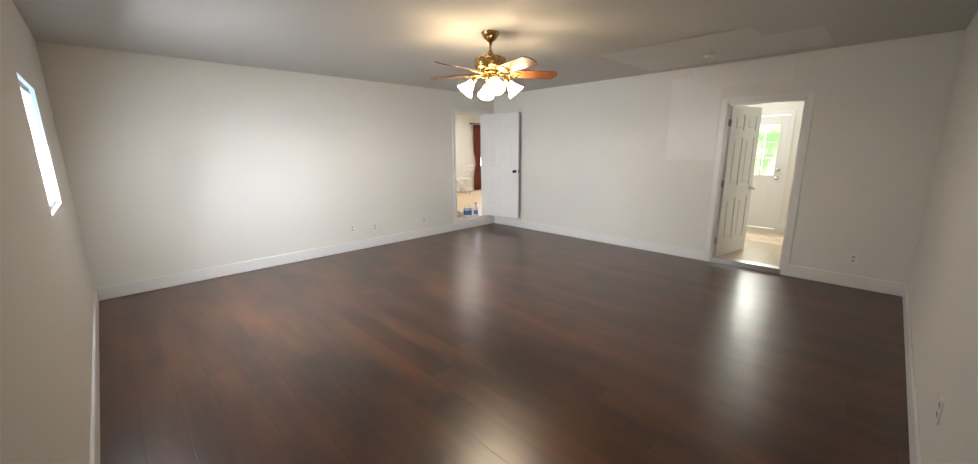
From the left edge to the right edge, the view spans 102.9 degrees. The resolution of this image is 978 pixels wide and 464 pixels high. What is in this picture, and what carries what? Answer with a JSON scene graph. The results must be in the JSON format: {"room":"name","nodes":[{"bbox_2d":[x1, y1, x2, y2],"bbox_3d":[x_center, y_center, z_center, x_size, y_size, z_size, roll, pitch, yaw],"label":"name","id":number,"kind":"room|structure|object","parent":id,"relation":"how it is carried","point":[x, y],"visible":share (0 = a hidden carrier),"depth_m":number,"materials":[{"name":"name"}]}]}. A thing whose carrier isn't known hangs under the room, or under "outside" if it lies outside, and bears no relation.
{"room":"empty living room","nodes":[
{"label":"empty living room","id":0,"kind":"room"},
{"bbox_2d":[0,0,93,463],"bbox_3d":[-2.168,-0.072,1.779,0.120,2.620,6.390,-12,17,-43],"label":"wall","id":1,"kind":"structure","parent":0,"point":[46,310],"depth_m":1.70,"materials":[{"name":"paint"}]},
{"bbox_2d":[16,72,61,216],"bbox_3d":[-3.002,-0.556,2.581,0.062,0.840,0.880,-12,17,-43],"label":"window","id":2,"kind":"structure","parent":1,"relation":"in","point":[40,144],"depth_m":2.84,"materials":[{"name":"white glass"}]},
{"bbox_2d":[90,288,101,463],"bbox_3d":[-2.107,1.126,2.089,0.020,0.145,6.090,-12,17,-43],"label":"baseboard","id":3,"kind":"structure","parent":1,"relation":"attached to","point":[95,390],"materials":[{"name":"white wood"}]},
{"bbox_2d":[35,41,493,288],"bbox_3d":[-2.087,-1.022,6.152,6.270,2.620,0.120,-12,17,-43],"label":"wall","id":4,"kind":"structure","parent":0,"point":[173,165],"depth_m":4.93,"materials":[{"name":"paint"}]},
{"bbox_2d":[98,216,493,299],"bbox_3d":[-2.070,0.206,6.326,6.150,0.145,0.016,-12,17,-43],"label":"baseboard","id":5,"kind":"structure","parent":4,"relation":"attached to","point":[124,289],"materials":[{"name":"white wood"}]},
{"bbox_2d":[350,225,354,231],"bbox_3d":[-2.165,-0.056,6.182,0.070,0.114,0.009,-12,17,-43],"label":"outlet","id":6,"kind":"object","parent":4,"relation":"attached to","point":[352,228],"depth_m":6.18,"materials":[{"name":"white plastic"}]},
{"bbox_2d":[451,108,488,222],"bbox_3d":[-0.393,-1.308,7.780,0.920,2.165,0.138,-12,17,-43],"label":"door frame","id":7,"kind":"structure","parent":4,"relation":"attached to","point":[458,111],"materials":[{"name":"white wood"}]},
{"bbox_2d":[483,112,518,217],"bbox_3d":[0.238,-1.313,7.783,0.803,2.030,0.181,7,14,32],"label":"door","id":8,"kind":"structure","parent":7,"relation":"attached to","point":[501,164],"depth_m":7.75,"materials":[{"name":"white wood"}]},
{"bbox_2d":[457,211,463,216],"bbox_3d":[-0.678,-0.381,8.229,0.320,0.060,0.260,-12,17,-43],"label":"tray","id":9,"kind":"object","parent":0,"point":[460,213],"depth_m":8.17,"materials":[{"name":"white plastic"}]},
{"bbox_2d":[456,165,474,193],"bbox_3d":[-0.774,-1.648,12.123,0.538,0.872,0.402,5,14,25],"label":"chair","id":10,"kind":"object","parent":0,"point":[469,167],"depth_m":11.99,"materials":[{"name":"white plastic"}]},
{"bbox_2d":[463,204,471,216],"bbox_3d":[-0.440,-0.443,8.025,0.180,0.262,0.176,-12,17,-43],"label":"can","id":11,"kind":"object","parent":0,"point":[467,211],"depth_m":7.97,"materials":[{"name":"white plastic"}]},
{"bbox_2d":[455,113,483,219],"bbox_3d":[-0.680,-1.960,10.126,8.240,2.740,3.970,-12,17,-43],"label":"room","id":12,"kind":"structure","parent":0,"point":[465,156],"depth_m":12.47,"materials":[{"name":"beige paint"}]},
{"bbox_3d":[0.069,-3.623,13.136,1.960,0.048,0.094,-12,17,-43],"label":"curtain rod","id":13,"kind":"object","parent":12,"relation":"attached to","visible":0},
{"bbox_2d":[473,125,480,189],"bbox_3d":[-0.377,-2.463,12.899,0.347,2.100,0.054,-12,17,-43],"label":"panel","id":14,"kind":"object","parent":13,"relation":"hanging from","point":[477,151],"depth_m":12.89,"materials":[{"name":"brown fabric"}]},
{"bbox_2d":[474,203,477,215],"bbox_3d":[-0.277,-0.477,8.139,0.087,0.277,0.087,-12,17,-43],"label":"bottle","id":15,"kind":"object","parent":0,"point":[475,211],"depth_m":8.11,"materials":[{"name":"white plastic"}]},
{"bbox_2d":[12,0,977,94],"bbox_3d":[0.055,-1.887,3.633,6.390,0.101,6.390,-12,17,-43],"label":"ceiling","id":16,"kind":"structure","parent":0,"point":[411,42],"depth_m":3.51,"materials":[{"name":"paint"}]},
{"bbox_2d":[429,29,557,99],"bbox_3d":[-0.006,-1.526,3.564,1.219,0.577,1.248,-12,17,-43],"label":"ceiling fan","id":17,"kind":"object","parent":16,"relation":"hanging from","point":[490,66],"depth_m":3.53,"materials":[{"name":"gold metal"}]},
{"bbox_2d":[703,53,715,57],"bbox_3d":[2.531,-2.024,4.479,0.132,0.037,0.132,-12,17,-43],"label":"smoke detector","id":18,"kind":"object","parent":16,"relation":"attached to","point":[708,55],"depth_m":4.44,"materials":[{"name":"white plastic"}]},
{"bbox_2d":[99,223,909,463],"bbox_3d":[0.080,0.761,4.208,6.150,0.080,6.150,-12,17,-43],"label":"floor","id":19,"kind":"structure","parent":0,"point":[494,343],"depth_m":2.96,"materials":[{"name":"brown wood"}]},
{"bbox_2d":[494,30,965,283],"bbox_3d":[2.303,-1.045,6.064,0.121,2.620,6.150,-12,17,-43],"label":"wall","id":20,"kind":"structure","parent":0,"point":[631,157],"depth_m":4.76,"materials":[{"name":"paint"}]},
{"bbox_2d":[494,216,704,260],"bbox_3d":[1.587,0.035,6.955,0.020,0.145,4.155,-12,17,-43],"label":"baseboard","id":21,"kind":"structure","parent":20,"relation":"attached to","point":[697,254],"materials":[{"name":"white wood"}]},
{"bbox_2d":[704,90,815,275],"bbox_3d":[3.417,-0.605,5.003,0.156,2.190,0.950,-12,17,-43],"label":"door frame","id":22,"kind":"structure","parent":20,"relation":"attached to","point":[804,134],"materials":[{"name":"white wood"}]},
{"bbox_2d":[714,106,761,255],"bbox_3d":[3.490,-0.699,5.471,0.788,2.030,0.181,-8,14,-32],"label":"door","id":23,"kind":"structure","parent":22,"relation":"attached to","point":[741,152],"depth_m":5.43,"materials":[{"name":"white wood"}]},
{"bbox_2d":[787,265,904,295],"bbox_3d":[4.054,0.545,4.497,0.020,0.145,0.985,-12,17,-43],"label":"baseboard","id":24,"kind":"structure","parent":20,"relation":"attached to","point":[818,275],"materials":[{"name":"white wood"}]},
{"bbox_2d":[848,253,857,263],"bbox_3d":[4.107,0.303,4.396,0.009,0.114,0.070,-12,17,-43],"label":"outlet","id":25,"kind":"object","parent":20,"relation":"attached to","point":[853,258],"depth_m":4.39,"materials":[{"name":"white plastic"}]},
{"bbox_2d":[719,101,804,265],"bbox_3d":[4.186,-1.115,6.257,2.850,2.800,2.640,-12,17,-43],"label":"room","id":26,"kind":"structure","parent":0,"point":[762,245],"depth_m":6.83,"materials":[{"name":"paint"}]},
{"bbox_2d":[747,115,790,228],"bbox_3d":[4.964,-1.120,7.348,0.127,2.030,0.905,-12,17,-43],"label":"door","id":27,"kind":"structure","parent":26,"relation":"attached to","point":[763,202],"depth_m":7.20,"materials":[{"name":"white wood"}]},
{"bbox_2d":[907,11,977,463],"bbox_3d":[2.308,-0.113,1.774,6.270,2.620,0.120,-12,17,-43],"label":"wall","id":28,"kind":"structure","parent":0,"point":[942,284],"depth_m":2.10,"materials":[{"name":"paint"}]},
{"bbox_2d":[901,284,921,463],"bbox_3d":[2.229,1.096,2.043,6.150,0.145,0.016,-12,17,-43],"label":"baseboard","id":29,"kind":"structure","parent":28,"relation":"attached to","point":[915,453],"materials":[{"name":"white wood"}]},
{"bbox_2d":[935,395,943,424],"bbox_3d":[1.946,0.769,1.686,0.070,0.114,0.009,-12,17,-43],"label":"outlet","id":30,"kind":"object","parent":28,"relation":"attached to","point":[939,410],"depth_m":1.67,"materials":[{"name":"white plastic"}]},
{"label":"outside","id":31,"kind":"structure","parent":0,"visible":0},
{"bbox_2d":[754,115,780,174],"bbox_3d":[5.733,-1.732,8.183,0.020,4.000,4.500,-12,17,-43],"label":"garden","id":32,"kind":"object","parent":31,"point":[772,147],"depth_m":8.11,"materials":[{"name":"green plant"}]}
]}

